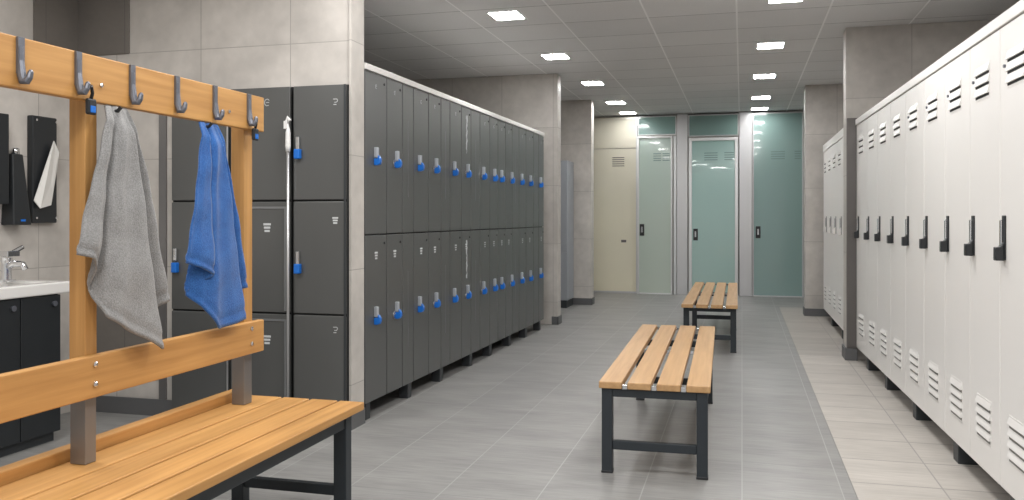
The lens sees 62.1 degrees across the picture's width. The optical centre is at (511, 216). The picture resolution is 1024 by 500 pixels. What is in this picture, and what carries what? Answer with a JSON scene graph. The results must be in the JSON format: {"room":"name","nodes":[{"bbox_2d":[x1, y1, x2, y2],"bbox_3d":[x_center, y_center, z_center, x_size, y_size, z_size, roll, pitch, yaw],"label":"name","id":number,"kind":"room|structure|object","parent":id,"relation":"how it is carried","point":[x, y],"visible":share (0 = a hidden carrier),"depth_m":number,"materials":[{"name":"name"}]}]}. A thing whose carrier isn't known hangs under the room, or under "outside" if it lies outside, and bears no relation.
{"room":"changing room","nodes":[
{"label":"changing room","id":0,"kind":"room"},
{"bbox_2d":[0,0,69,413],"bbox_3d":[-2.378,-0.200,6.756,0.120,2.800,15.800,0,0,15],"label":"wall","id":1,"kind":"structure","parent":0,"point":[45,252],"depth_m":4.99,"materials":[{"name":"tile"}]},
{"bbox_2d":[0,113,8,203],"bbox_3d":[-2.867,-0.320,4.567,0.080,0.500,0.320,0,0,15],"label":"upper cabinet","id":2,"kind":"object","parent":1,"relation":"attached to","point":[4,118],"visible":1,"depth_m":4.68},
{"bbox_2d":[1,147,30,224],"bbox_3d":[-2.797,-0.173,4.800,0.092,0.437,0.124,0,0,15],"label":"dryer","id":3,"kind":"object","parent":1,"relation":"attached to","point":[17,212],"visible":0.91,"depth_m":4.77,"materials":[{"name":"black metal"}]},
{"bbox_2d":[27,115,58,222],"bbox_3d":[-2.750,-0.278,5.002,0.078,0.625,0.190,0,0,15],"label":"dispenser","id":4,"kind":"object","parent":1,"relation":"attached to","point":[42,150],"visible":0.94,"depth_m":4.97,"materials":[{"name":"black plastic"}]},
{"bbox_2d":[34,141,58,207],"bbox_3d":[-2.729,-0.250,4.998,0.035,0.400,0.192,0,0,10],"label":"paper towel","id":5,"kind":"object","parent":4,"relation":"hanging from","point":[46,153],"depth_m":4.98,"materials":[{"name":"paper"}]},
{"bbox_2d":[33,0,77,50],"bbox_3d":[-2.749,-1.200,5.127,0.015,0.800,0.333,0,0,15],"label":"wall tile","id":6,"kind":"object","parent":1,"relation":"attached to","point":[55,22],"depth_m":5.12,"materials":[{"name":"tile"}]},
{"bbox_2d":[97,0,363,401],"bbox_3d":[-1.788,-0.200,5.121,1.872,2.800,0.168,0,0,15],"label":"wall","id":7,"kind":"structure","parent":0,"point":[228,44],"depth_m":4.97,"materials":[{"name":"tile"}]},
{"bbox_2d":[78,0,129,55],"bbox_3d":[-2.525,-1.300,5.246,0.385,0.600,0.012,0,0,15],"label":"wall tile","id":8,"kind":"object","parent":7,"relation":"attached to","point":[103,25],"depth_m":5.24,"materials":[{"name":"tile"}]},
{"bbox_2d":[97,305,158,352],"bbox_3d":[-2.414,0.720,5.216,0.582,0.520,0.010,0,0,15],"label":"wall tile","id":9,"kind":"object","parent":7,"relation":"attached to","point":[111,335],"depth_m":5.22,"materials":[{"name":"tile"}]},
{"bbox_2d":[96,396,171,415],"bbox_3d":[-2.369,1.150,5.190,0.695,0.100,0.012,0,0,15],"label":"baseboard","id":10,"kind":"structure","parent":7,"relation":"attached to","point":[108,404],"depth_m":5.17,"materials":[{"name":"tile"}]},
{"bbox_2d":[159,115,166,399],"bbox_3d":[-2.107,0.175,5.133,0.050,1.850,0.012,0,0,15],"label":"trim","id":11,"kind":"structure","parent":7,"relation":"attached to","point":[162,119],"depth_m":5.13,"materials":[{"name":"metal"}]},
{"bbox_2d":[351,408,364,429],"bbox_3d":[-0.889,1.155,4.869,0.023,0.090,0.176,0,0,15],"label":"baseboard","id":12,"kind":"structure","parent":7,"relation":"attached to","point":[358,419],"depth_m":4.86,"materials":[{"name":"tile"}]},
{"bbox_2d":[0,292,857,499],"bbox_3d":[0.624,1.225,5.943,6.200,0.050,15.800,0,0,15],"label":"floor","id":13,"kind":"structure","parent":0,"point":[523,421],"depth_m":4.82,"materials":[{"name":"tile"}]},
{"bbox_2d":[0,294,59,457],"bbox_3d":[-2.773,0.806,4.133,0.468,0.788,1.030,0,0,15],"label":"vanity cabinet","id":14,"kind":"object","parent":13,"relation":"on","point":[29,326],"visible":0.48,"depth_m":4.36,"materials":[{"name":"metal"}]},
{"bbox_2d":[0,280,68,299],"bbox_3d":[-2.773,0.379,4.128,0.470,0.062,1.160,0,0,15],"label":"countertop","id":15,"kind":"structure","parent":14,"relation":"on","point":[20,288],"depth_m":4.42,"materials":[{"name":"stone"}]},
{"bbox_2d":[0,245,27,281],"bbox_3d":[-2.671,0.250,4.542,0.134,0.194,0.172,0,0,-38],"label":"tap","id":16,"kind":"object","parent":15,"relation":"on","point":[7,262],"visible":1,"depth_m":4.53,"materials":[{"name":"silver metal"}]},
{"bbox_2d":[0,32,363,499],"bbox_3d":[-1.123,0.357,2.595,0.566,1.686,1.922,0,0,15],"label":"bench","id":17,"kind":"object","parent":13,"relation":"on","point":[207,448],"visible":0.99,"depth_m":2.66,"materials":[{"name":"brown wood"}]},
{"bbox_2d":[85,85,95,114],"bbox_3d":[-1.242,-0.347,2.515,0.025,0.088,0.039,0,0,15],"label":"padlock","id":18,"kind":"object","parent":17,"relation":"hanging from","point":[90,103],"visible":1,"depth_m":2.51,"materials":[{"name":"black plastic"}]},
{"bbox_2d":[76,105,169,348],"bbox_3d":[-1.210,0.043,2.659,0.081,0.776,0.411,0,0,19],"label":"towel","id":19,"kind":"object","parent":17,"relation":"hanging from","point":[127,278],"visible":0.98,"depth_m":2.62,"materials":[{"name":"fabric"}]},
{"bbox_2d":[184,121,247,328],"bbox_3d":[-1.082,0.032,3.132,0.071,0.751,0.369,0,0,20],"label":"towel","id":20,"kind":"object","parent":17,"relation":"hanging from","point":[216,275],"visible":1,"depth_m":3.09,"materials":[{"name":"fabric"}]},
{"bbox_2d":[252,123,258,140],"bbox_3d":[-1.013,-0.347,3.365,0.025,0.088,0.039,0,0,15],"label":"key fob","id":21,"kind":"object","parent":17,"relation":"hanging from","point":[255,132],"visible":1,"depth_m":3.36,"materials":[{"name":"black plastic"}]},
{"bbox_2d":[171,117,230,408],"bbox_3d":[-1.823,0.227,5.088,0.392,1.947,0.219,0,0,15],"label":"locker","id":22,"kind":"object","parent":13,"relation":"on","point":[188,317],"visible":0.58,"depth_m":5.04,"materials":[{"name":"metal"}]},
{"bbox_2d":[231,87,293,397],"bbox_3d":[-1.433,0.227,4.998,0.392,1.947,0.189,0,0,15],"label":"locker","id":23,"kind":"object","parent":13,"relation":"on","point":[269,152],"visible":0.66,"depth_m":4.89,"materials":[{"name":"metal"}]},
{"bbox_2d":[284,116,290,396],"bbox_3d":[-1.272,0.313,4.824,0.043,1.774,0.032,0,0,15],"label":"pole","id":24,"kind":"object","parent":13,"relation":"on","point":[287,120],"visible":0.98,"depth_m":4.82,"materials":[{"name":"metal"}]},
{"bbox_2d":[294,84,348,401],"bbox_3d":[-1.071,0.227,4.885,0.334,1.947,0.219,0,0,15],"label":"locker","id":25,"kind":"object","parent":13,"relation":"on","point":[321,112],"visible":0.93,"depth_m":4.81,"materials":[{"name":"metal"}]},
{"bbox_2d":[364,70,385,419],"bbox_3d":[-1.014,0.167,5.175,0.491,2.066,0.302,0,0,16],"label":"locker","id":26,"kind":"object","parent":13,"relation":"on","point":[374,84],"visible":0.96,"depth_m":5.09,"materials":[{"name":"metal"}]},
{"bbox_2d":[364,63,544,135],"bbox_3d":[-0.470,-0.885,7.120,0.456,0.037,4.340,0,0,16],"label":"crown molding","id":27,"kind":"structure","parent":26,"relation":"on","point":[369,67],"depth_m":6.16,"materials":[{"name":"white paint"}]},
{"bbox_2d":[384,78,401,393],"bbox_3d":[-0.938,0.167,5.438,0.491,2.066,0.238,0,0,16],"label":"locker","id":28,"kind":"object","parent":13,"relation":"on","point":[393,88],"visible":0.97,"depth_m":5.35,"materials":[{"name":"grey paint"}]},
{"bbox_2d":[399,84,412,398],"bbox_3d":[-0.899,0.167,5.648,0.451,2.066,0.179,0,0,16],"label":"locker","id":29,"kind":"object","parent":13,"relation":"on","point":[407,91],"visible":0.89,"depth_m":5.58,"materials":[{"name":"grey paint"}]},
{"bbox_2d":[411,88,427,380],"bbox_3d":[-0.816,0.167,5.861,0.491,2.066,0.267,0,0,16],"label":"locker","id":30,"kind":"object","parent":13,"relation":"on","point":[420,98],"visible":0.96,"depth_m":5.77,"materials":[{"name":"grey paint"}]},
{"bbox_2d":[426,93,440,373],"bbox_3d":[-0.745,0.167,6.107,0.491,2.066,0.238,0,0,16],"label":"locker","id":31,"kind":"object","parent":13,"relation":"on","point":[434,102],"visible":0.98,"depth_m":6.04,"materials":[{"name":"metal"}]},
{"bbox_2d":[431,98,449,381],"bbox_3d":[-0.705,0.167,6.319,0.451,2.066,0.183,0,0,16],"label":"locker","id":32,"kind":"object","parent":13,"relation":"on","point":[436,376],"visible":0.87,"depth_m":6.25,"materials":[{"name":"grey paint"}]},
{"bbox_2d":[447,102,460,363],"bbox_3d":[-0.624,0.167,6.525,0.491,2.066,0.251,0,0,16],"label":"locker","id":33,"kind":"object","parent":13,"relation":"on","point":[455,109],"visible":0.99,"depth_m":6.46,"materials":[{"name":"metal"}]},
{"bbox_2d":[459,106,471,357],"bbox_3d":[-0.557,0.167,6.758,0.491,2.066,0.225,0,0,16],"label":"locker","id":34,"kind":"object","parent":13,"relation":"on","point":[466,174],"visible":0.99,"depth_m":6.68,"materials":[{"name":"metal"}]},
{"bbox_2d":[462,110,479,365],"bbox_3d":[-0.512,0.167,6.984,0.451,2.066,0.226,0,0,16],"label":"locker","id":35,"kind":"object","parent":13,"relation":"on","point":[475,116],"visible":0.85,"depth_m":6.92,"materials":[{"name":"grey paint"}]},
{"bbox_2d":[478,113,488,348],"bbox_3d":[-0.424,0.167,7.216,0.491,2.066,0.261,0,0,16],"label":"locker","id":36,"kind":"object","parent":13,"relation":"on","point":[484,119],"visible":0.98,"depth_m":7.15,"materials":[{"name":"metal"}]},
{"bbox_2d":[482,116,497,355],"bbox_3d":[-0.354,0.167,7.460,0.491,2.066,0.238,0,0,16],"label":"locker","id":37,"kind":"object","parent":13,"relation":"on","point":[493,123],"visible":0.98,"depth_m":7.38,"materials":[{"name":"grey paint"}]},
{"bbox_2d":[496,120,504,340],"bbox_3d":[-0.288,0.167,7.688,0.491,2.066,0.229,0,0,16],"label":"locker","id":38,"kind":"object","parent":13,"relation":"on","point":[501,125],"visible":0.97,"depth_m":7.62,"materials":[{"name":"metal"}]},
{"bbox_2d":[502,122,514,345],"bbox_3d":[-0.225,0.167,7.905,0.491,2.066,0.216,0,0,16],"label":"locker","id":39,"kind":"object","parent":13,"relation":"on","point":[509,175],"visible":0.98,"depth_m":7.84,"materials":[{"name":"metal"}]},
{"bbox_2d":[510,125,518,333],"bbox_3d":[-0.181,0.167,8.130,0.451,2.066,0.232,0,0,16],"label":"locker","id":40,"kind":"object","parent":13,"relation":"on","point":[515,130],"visible":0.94,"depth_m":8.06,"materials":[{"name":"metal"}]},
{"bbox_2d":[518,128,525,330],"bbox_3d":[-0.093,0.167,8.361,0.491,2.066,0.253,0,0,16],"label":"locker","id":41,"kind":"object","parent":13,"relation":"on","point":[522,132],"visible":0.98,"depth_m":8.30,"materials":[{"name":"metal"}]},
{"bbox_2d":[519,130,533,337],"bbox_3d":[-0.018,0.167,8.624,0.491,2.066,0.286,0,0,16],"label":"locker","id":42,"kind":"object","parent":13,"relation":"on","point":[529,135],"visible":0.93,"depth_m":8.55,"materials":[{"name":"grey paint"}]},
{"bbox_2d":[532,133,537,323],"bbox_3d":[0.033,0.167,8.872,0.451,2.066,0.210,0,0,16],"label":"locker","id":43,"kind":"object","parent":13,"relation":"on","point":[535,136],"visible":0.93,"depth_m":8.79,"materials":[{"name":"metal"}]},
{"bbox_2d":[533,135,543,329],"bbox_3d":[0.114,0.167,9.077,0.491,2.066,0.222,0,0,16],"label":"locker","id":44,"kind":"object","parent":13,"relation":"on","point":[536,326],"visible":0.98,"depth_m":8.99,"materials":[{"name":"metal"}]},
{"bbox_2d":[561,160,573,307],"bbox_3d":[0.629,0.228,11.427,0.315,1.945,0.470,0,0,15],"label":"locker","id":45,"kind":"object","parent":13,"relation":"on","point":[567,167],"visible":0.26,"depth_m":11.20,"materials":[{"name":"metal"}]},
{"bbox_2d":[594,116,637,293],"bbox_3d":[1.615,-0.190,13.442,0.735,2.780,0.035,0,0,15],"label":"door","id":46,"kind":"structure","parent":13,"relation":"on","point":[615,170],"depth_m":13.44,"materials":[{"name":"metal"}]},
{"bbox_2d":[612,157,623,165],"bbox_3d":[1.679,-0.872,13.420,0.190,0.144,0.003,0,0,15],"label":"vent","id":47,"kind":"object","parent":46,"relation":"attached to","point":[616,161],"depth_m":13.42,"materials":[{"name":"grey metal"}]},
{"bbox_2d":[637,136,672,294],"bbox_3d":[2.217,-0.028,13.194,0.543,2.455,0.060,0,0,15],"label":"door","id":48,"kind":"structure","parent":13,"relation":"on","point":[654,153],"depth_m":13.20,"materials":[{"name":"glass"}]},
{"bbox_2d":[599,324,714,479],"bbox_3d":[0.918,0.985,4.983,0.510,0.430,2.190,0,0,14],"label":"slatted bench","id":49,"kind":"object","parent":13,"relation":"on","point":[699,388],"visible":1,"depth_m":4.05,"materials":[{"name":"beige wood"}]},
{"bbox_2d":[673,136,676,294],"bbox_3d":[2.527,-0.028,13.177,0.045,2.455,0.040,0,0,15],"label":"trim","id":50,"kind":"structure","parent":13,"relation":"on","point":[674,137],"depth_m":13.16,"materials":[{"name":"metal"}]},
{"bbox_2d":[677,114,687,294],"bbox_3d":[2.639,-0.198,13.168,0.164,2.795,0.060,0,0,15],"label":"trim","id":51,"kind":"structure","parent":13,"relation":"on","point":[682,119],"depth_m":13.14,"materials":[{"name":"metal"}]},
{"bbox_2d":[638,115,675,135],"bbox_3d":[2.263,-1.425,13.270,0.593,0.300,0.024,0,0,15],"label":"transom window","id":52,"kind":"structure","parent":51,"relation":"attached to","point":[647,125],"depth_m":13.27,"materials":[{"name":"teal glass"}]},
{"bbox_2d":[688,114,738,136],"bbox_3d":[3.090,-1.407,13.046,0.750,0.335,0.024,0,0,15],"label":"transom window","id":53,"kind":"structure","parent":51,"relation":"attached to","point":[708,124],"depth_m":13.04,"materials":[{"name":"teal glass"}]},
{"bbox_2d":[681,282,737,352],"bbox_3d":[2.068,0.985,8.733,0.482,0.430,2.640,0,0,15],"label":"slatted bench","id":54,"kind":"object","parent":13,"relation":"on","point":[690,303],"visible":0.89,"depth_m":7.84,"materials":[{"name":"beige wood"}]},
{"bbox_2d":[689,137,737,292],"bbox_3d":[3.081,-0.010,13.012,0.740,2.420,0.060,0,0,15],"label":"door","id":55,"kind":"structure","parent":13,"relation":"on","point":[713,161],"depth_m":13.02,"materials":[{"name":"glass"}]},
{"bbox_2d":[704,152,717,159],"bbox_3d":[3.050,-0.929,13.031,0.200,0.118,0.002,0,0,15],"label":"vent","id":56,"kind":"object","parent":55,"relation":"attached to","point":[707,155],"depth_m":13.03,"materials":[{"name":"teal glass"}]},
{"bbox_2d":[739,112,751,295],"bbox_3d":[3.551,-0.198,12.921,0.186,2.795,0.060,0,0,15],"label":"trim","id":57,"kind":"structure","parent":13,"relation":"on","point":[745,118],"depth_m":12.89,"materials":[{"name":"metal"}]},
{"bbox_2d":[752,111,803,297],"bbox_3d":[3.991,-0.188,12.766,0.733,2.775,0.060,0,0,15],"label":"door","id":58,"kind":"structure","parent":13,"relation":"on","point":[777,137],"depth_m":12.77,"materials":[{"name":"glass"}]},
{"bbox_2d":[771,151,784,158],"bbox_3d":[3.996,-0.929,12.775,0.200,0.118,0.002,0,0,15],"label":"vent","id":59,"kind":"object","parent":58,"relation":"attached to","point":[774,154],"depth_m":12.77,"materials":[{"name":"teal glass"}]},
{"bbox_2d":[411,74,560,323],"bbox_3d":[-0.441,-0.200,9.826,2.015,2.800,0.180,0,0,15],"label":"wall","id":60,"kind":"structure","parent":0,"point":[533,101],"depth_m":9.54,"materials":[{"name":"tile"}]},
{"bbox_2d":[561,100,593,297],"bbox_3d":[0.136,-0.200,11.960,2.015,2.800,0.200,0,0,15],"label":"wall","id":61,"kind":"structure","parent":0,"point":[577,116],"depth_m":11.64,"materials":[{"name":"tile"}]},
{"bbox_2d":[573,297,594,304],"bbox_3d":[0.985,1.155,11.724,0.277,0.090,0.212,0,0,15],"label":"baseboard","id":62,"kind":"structure","parent":61,"relation":"attached to","point":[576,301],"depth_m":11.62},
{"bbox_2d":[613,116,738,293],"bbox_3d":[2.674,-0.200,13.521,6.100,2.800,0.100,0,0,15],"label":"door frame","id":63,"kind":"structure","parent":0,"point":[676,116],"depth_m":13.44,"materials":[{"name":"metal"}]},
{"bbox_2d":[364,0,1019,117],"bbox_3d":[0.624,-1.631,5.943,6.200,0.059,15.800,0,0,15],"label":"ceiling","id":64,"kind":"structure","parent":0,"point":[656,57],"depth_m":7.71,"materials":[{"name":"tile"}]},
{"bbox_2d":[486,10,526,20],"bbox_3d":[-0.042,-1.596,6.735,0.256,0.008,0.286,0,0,15],"label":"recessed light","id":65,"kind":"object","parent":64,"relation":"in","point":[510,14],"visible":1,"depth_m":6.72,"materials":[{"name":"white plastic"}]},
{"bbox_2d":[489,11,523,19],"bbox_3d":[-0.042,-1.597,6.735,0.227,0.005,0.257,0,0,15],"label":"diffuser","id":66,"kind":"object","parent":65,"relation":"attached to","point":[496,15],"depth_m":6.72,"materials":[{"name":"white"}]},
{"bbox_2d":[540,53,570,59],"bbox_3d":[0.432,-1.596,8.450,0.256,0.008,0.286,0,0,15],"label":"recessed light","id":67,"kind":"object","parent":64,"relation":"in","point":[553,56],"visible":1,"depth_m":8.44,"materials":[{"name":"white plastic"}]},
{"bbox_2d":[580,81,604,85],"bbox_3d":[0.965,-1.596,10.150,0.256,0.008,0.286,0,0,15],"label":"recessed light","id":68,"kind":"object","parent":64,"relation":"in","point":[585,83],"visible":1,"depth_m":10.15,"materials":[{"name":"white plastic"}]},
{"bbox_2d":[753,73,776,78],"bbox_3d":[2.861,-1.596,9.637,0.256,0.008,0.286,0,0,15],"label":"recessed light","id":69,"kind":"object","parent":64,"relation":"in","point":[755,76],"visible":1,"depth_m":9.64,"materials":[{"name":"white plastic"}]},
{"bbox_2d":[756,41,784,49],"bbox_3d":[2.406,-1.596,7.916,0.256,0.008,0.286,0,0,15],"label":"recessed light","id":70,"kind":"object","parent":64,"relation":"in","point":[767,45],"visible":1,"depth_m":7.90,"materials":[{"name":"white plastic"}]},
{"bbox_2d":[757,43,783,48],"bbox_3d":[2.406,-1.597,7.916,0.227,0.005,0.257,0,0,15],"label":"diffuser","id":71,"kind":"object","parent":70,"relation":"attached to","point":[759,45],"depth_m":7.90,"materials":[{"name":"white"}]},
{"bbox_2d":[767,0,803,3],"bbox_3d":[1.994,-1.596,6.184,0.256,0.008,0.286,0,0,15],"label":"recessed light","id":72,"kind":"object","parent":64,"relation":"in","point":[768,1],"visible":1,"depth_m":6.29,"materials":[{"name":"white plastic"}]},
{"bbox_2d":[769,0,801,2],"bbox_3d":[1.994,-1.597,6.184,0.227,0.005,0.257,0,0,15],"label":"diffuser","id":73,"kind":"object","parent":72,"relation":"attached to","point":[770,1],"depth_m":6.29,"materials":[{"name":"white"}]},
{"bbox_2d":[779,307,842,356],"bbox_3d":[3.834,1.225,9.142,1.674,0.050,4.089,0,0,15],"label":"strip","id":74,"kind":"object","parent":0,"point":[810,335],"visible":0.14,"depth_m":8.76,"materials":[{"name":"tile"}]},
{"bbox_2d":[823,150,827,312],"bbox_3d":[3.852,0.218,9.804,0.516,1.964,0.498,0,0,15],"label":"locker","id":75,"kind":"object","parent":74,"relation":"on","point":[825,227],"visible":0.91,"depth_m":9.74,"materials":[{"name":"metal"}]},
{"bbox_2d":[823,128,842,152],"bbox_3d":[3.605,-0.808,8.835,0.486,0.084,2.508,0,0,15],"label":"crown molding","id":76,"kind":"structure","parent":75,"relation":"on","point":[839,135],"depth_m":8.94,"materials":[{"name":"white paint"}]},
{"bbox_2d":[827,147,839,326],"bbox_3d":[3.721,0.218,9.322,0.516,1.964,0.498,0,0,15],"label":"locker","id":77,"kind":"object","parent":74,"relation":"on","point":[829,229],"visible":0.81,"depth_m":9.30,"materials":[{"name":"metal"}]},
{"bbox_2d":[832,143,836,322],"bbox_3d":[3.590,0.218,8.839,0.516,1.964,0.498,0,0,15],"label":"locker","id":78,"kind":"object","parent":74,"relation":"on","point":[834,147],"visible":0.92,"depth_m":8.90,"materials":[{"name":"metal"}]},
{"bbox_2d":[837,138,842,338],"bbox_3d":[3.460,0.218,8.356,0.516,1.964,0.498,0,0,15],"label":"locker","id":79,"kind":"object","parent":74,"relation":"on","point":[840,142],"visible":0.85,"depth_m":8.36,"materials":[{"name":"metal"}]},
{"bbox_2d":[804,84,842,308],"bbox_3d":[4.251,-0.200,10.271,1.358,2.800,0.250,0,0,15],"label":"wall","id":80,"kind":"structure","parent":0,"point":[823,104],"depth_m":10.29,"materials":[{"name":"tile"}]},
{"bbox_2d":[803,306,830,316],"bbox_3d":[3.810,1.155,10.384,0.470,0.090,0.262,0,0,15],"label":"baseboard","id":81,"kind":"structure","parent":80,"relation":"attached to","point":[806,311],"depth_m":10.29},
{"bbox_2d":[799,355,1009,499],"bbox_3d":[2.022,1.225,2.447,1.674,0.050,9.780,0,0,15],"label":"strip","id":82,"kind":"object","parent":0,"point":[886,453],"visible":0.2,"depth_m":4.50,"materials":[{"name":"tile"}]},
{"bbox_2d":[854,119,880,370],"bbox_3d":[3.030,0.218,6.790,0.516,1.964,0.526,0,0,14],"label":"locker","id":83,"kind":"object","parent":82,"relation":"on","point":[862,127],"visible":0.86,"depth_m":6.80,"materials":[{"name":"metal"}]},
{"bbox_2d":[858,134,862,154],"bbox_3d":[2.814,-0.584,6.864,0.010,0.154,0.208,0,0,14],"label":"vent","id":84,"kind":"object","parent":83,"relation":"attached to","point":[860,151],"depth_m":6.85,"materials":[{"name":"metal"}]},
{"bbox_2d":[858,312,863,337],"bbox_3d":[2.809,0.870,6.845,0.010,0.187,0.208,0,0,14],"label":"vent","id":85,"kind":"object","parent":83,"relation":"attached to","point":[861,314],"depth_m":6.82,"materials":[{"name":"metal"}]},
{"bbox_2d":[855,0,1023,124],"bbox_3d":[2.605,-0.790,5.004,0.488,0.048,4.210,0,0,14],"label":"locker top","id":86,"kind":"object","parent":83,"relation":"on","point":[1016,10],"depth_m":4.08,"materials":[{"name":"white paint"}]},
{"bbox_2d":[863,112,877,366],"bbox_3d":[2.911,0.218,6.309,0.516,1.964,0.462,0,0,14],"label":"locker","id":87,"kind":"object","parent":82,"relation":"on","point":[872,121],"visible":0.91,"depth_m":6.35,"materials":[{"name":"metal"}]},
{"bbox_2d":[868,128,873,149],"bbox_3d":[2.696,-0.584,6.383,0.010,0.154,0.208,0,0,14],"label":"vent","id":88,"kind":"object","parent":87,"relation":"attached to","point":[871,130],"depth_m":6.37,"materials":[{"name":"metal"}]},
{"bbox_2d":[868,320,874,347],"bbox_3d":[2.691,0.870,6.363,0.010,0.187,0.208,0,0,14],"label":"vent","id":89,"kind":"object","parent":87,"relation":"attached to","point":[871,323],"depth_m":6.34,"materials":[{"name":"metal"}]},
{"bbox_2d":[874,103,901,390],"bbox_3d":[2.798,0.218,5.849,0.516,1.964,0.482,0,0,14],"label":"locker","id":90,"kind":"object","parent":82,"relation":"on","point":[884,115],"visible":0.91,"depth_m":5.88,"materials":[{"name":"metal"}]},
{"bbox_2d":[879,121,885,144],"bbox_3d":[2.582,-0.584,5.922,0.010,0.154,0.208,0,0,14],"label":"vent","id":91,"kind":"object","parent":90,"relation":"attached to","point":[882,128],"depth_m":5.91,"materials":[{"name":"metal"}]},
{"bbox_2d":[880,327,886,357],"bbox_3d":[2.578,0.870,5.903,0.010,0.187,0.208,0,0,14],"label":"vent","id":92,"kind":"object","parent":90,"relation":"attached to","point":[883,330],"depth_m":5.90,"materials":[{"name":"metal"}]},
{"bbox_2d":[887,93,905,393],"bbox_3d":[2.683,0.218,5.382,0.516,1.964,0.476,0,0,14],"label":"locker","id":93,"kind":"object","parent":82,"relation":"on","point":[898,106],"visible":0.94,"depth_m":5.40,"materials":[{"name":"metal"}]},
{"bbox_2d":[893,112,900,138],"bbox_3d":[2.467,-0.584,5.455,0.010,0.154,0.208,0,0,14],"label":"vent","id":94,"kind":"object","parent":93,"relation":"attached to","point":[896,115],"depth_m":5.44,"materials":[{"name":"metal"}]},
{"bbox_2d":[893,336,900,369],"bbox_3d":[2.463,0.870,5.436,0.010,0.187,0.208,0,0,14],"label":"vent","id":95,"kind":"object","parent":93,"relation":"attached to","point":[897,339],"depth_m":5.43,"materials":[{"name":"metal"}]},
{"bbox_2d":[901,81,932,420],"bbox_3d":[2.568,0.218,4.916,0.516,1.964,0.479,0,0,14],"label":"locker","id":96,"kind":"object","parent":82,"relation":"on","point":[914,96],"visible":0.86,"depth_m":4.94,"materials":[{"name":"metal"}]},
{"bbox_2d":[908,102,917,131],"bbox_3d":[2.353,-0.584,4.990,0.010,0.154,0.208,0,0,14],"label":"vent","id":97,"kind":"object","parent":96,"relation":"attached to","point":[913,106],"depth_m":4.98,"materials":[{"name":"metal"}]},
{"bbox_2d":[909,347,917,384],"bbox_3d":[2.348,0.870,4.970,0.010,0.187,0.208,0,0,14],"label":"vent","id":98,"kind":"object","parent":96,"relation":"attached to","point":[913,359],"depth_m":4.96,"materials":[{"name":"metal"}]},
{"bbox_2d":[919,67,944,431],"bbox_3d":[2.456,0.218,4.460,0.516,1.964,0.455,0,0,14],"label":"locker","id":99,"kind":"object","parent":82,"relation":"on","point":[934,85],"visible":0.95,"depth_m":4.48,"materials":[{"name":"metal"}]},
{"bbox_2d":[927,90,937,123],"bbox_3d":[2.241,-0.584,4.534,0.010,0.154,0.208,0,0,14],"label":"vent","id":100,"kind":"object","parent":99,"relation":"attached to","point":[932,95],"depth_m":4.53,"materials":[{"name":"metal"}]},
{"bbox_2d":[928,360,938,401],"bbox_3d":[2.236,0.870,4.515,0.010,0.187,0.208,0,0,14],"label":"vent","id":101,"kind":"object","parent":99,"relation":"attached to","point":[933,365],"depth_m":4.50,"materials":[{"name":"metal"}]},
{"bbox_2d":[939,50,978,464],"bbox_3d":[2.349,0.218,4.023,0.516,1.964,0.442,0,0,14],"label":"locker","id":102,"kind":"object","parent":82,"relation":"on","point":[957,72],"visible":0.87,"depth_m":4.07,"materials":[{"name":"metal"}]},
{"bbox_2d":[948,76,961,113],"bbox_3d":[2.133,-0.584,4.097,0.010,0.154,0.208,0,0,14],"label":"vent","id":103,"kind":"object","parent":102,"relation":"attached to","point":[955,83],"depth_m":4.08,"materials":[{"name":"metal"}]},
{"bbox_2d":[949,375,962,422],"bbox_3d":[2.128,0.870,4.077,0.010,0.187,0.208,0,0,14],"label":"vent","id":104,"kind":"object","parent":102,"relation":"attached to","point":[956,382],"depth_m":4.06,"materials":[{"name":"metal"}]},
{"bbox_2d":[964,29,999,484],"bbox_3d":[2.244,0.218,3.600,0.516,1.964,0.426,0,0,14],"label":"locker","id":105,"kind":"object","parent":82,"relation":"on","point":[985,56],"visible":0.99,"depth_m":3.65,"materials":[{"name":"metal"}]},
{"bbox_2d":[974,60,989,102],"bbox_3d":[2.029,-0.584,3.673,0.010,0.154,0.205,0,0,14],"label":"vent","id":106,"kind":"object","parent":105,"relation":"attached to","point":[982,67],"depth_m":3.67,"materials":[{"name":"metal"}]},
{"bbox_2d":[975,393,990,446],"bbox_3d":[2.024,0.870,3.654,0.010,0.187,0.205,0,0,14],"label":"vent","id":107,"kind":"object","parent":105,"relation":"attached to","point":[983,401],"depth_m":3.65,"materials":[{"name":"metal"}]},
{"bbox_2d":[993,13,1023,499],"bbox_3d":[2.141,0.218,3.180,0.516,1.964,0.434,0,0,14],"label":"locker","id":108,"kind":"object","parent":82,"relation":"on","point":[1010,250],"visible":1,"depth_m":3.29,"materials":[{"name":"metal"}]},
{"bbox_2d":[1005,40,1023,88],"bbox_3d":[1.926,-0.584,3.254,0.010,0.154,0.208,0,0,14],"label":"vent","id":109,"kind":"object","parent":108,"relation":"attached to","point":[1014,58],"depth_m":3.26,"materials":[{"name":"metal"}]},
{"bbox_2d":[1007,415,1023,474],"bbox_3d":[1.921,0.870,3.235,0.010,0.187,0.208,0,0,14],"label":"vent","id":110,"kind":"object","parent":108,"relation":"attached to","point":[1015,433],"depth_m":3.24,"materials":[{"name":"metal"}]},
{"bbox_2d":[843,20,991,359],"bbox_3d":[3.451,-0.200,7.110,1.252,2.800,0.190,0,0,15],"label":"wall","id":111,"kind":"structure","parent":0,"point":[877,60],"depth_m":7.11,"materials":[{"name":"tile"}]},
{"bbox_2d":[842,344,856,360],"bbox_3d":[2.870,1.150,7.231,0.096,0.100,0.260,0,0,15],"label":"baseboard","id":112,"kind":"structure","parent":111,"relation":"attached to","point":[850,354],"depth_m":7.11,"materials":[{"name":"tile"}]},
{"bbox_2d":[846,118,856,347],"bbox_3d":[2.860,0.135,7.141,0.090,1.929,0.050,0,0,15],"label":"end panel","id":113,"kind":"object","parent":111,"relation":"attached to","point":[851,128],"visible":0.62,"depth_m":7.12,"materials":[{"name":"grey metal"}]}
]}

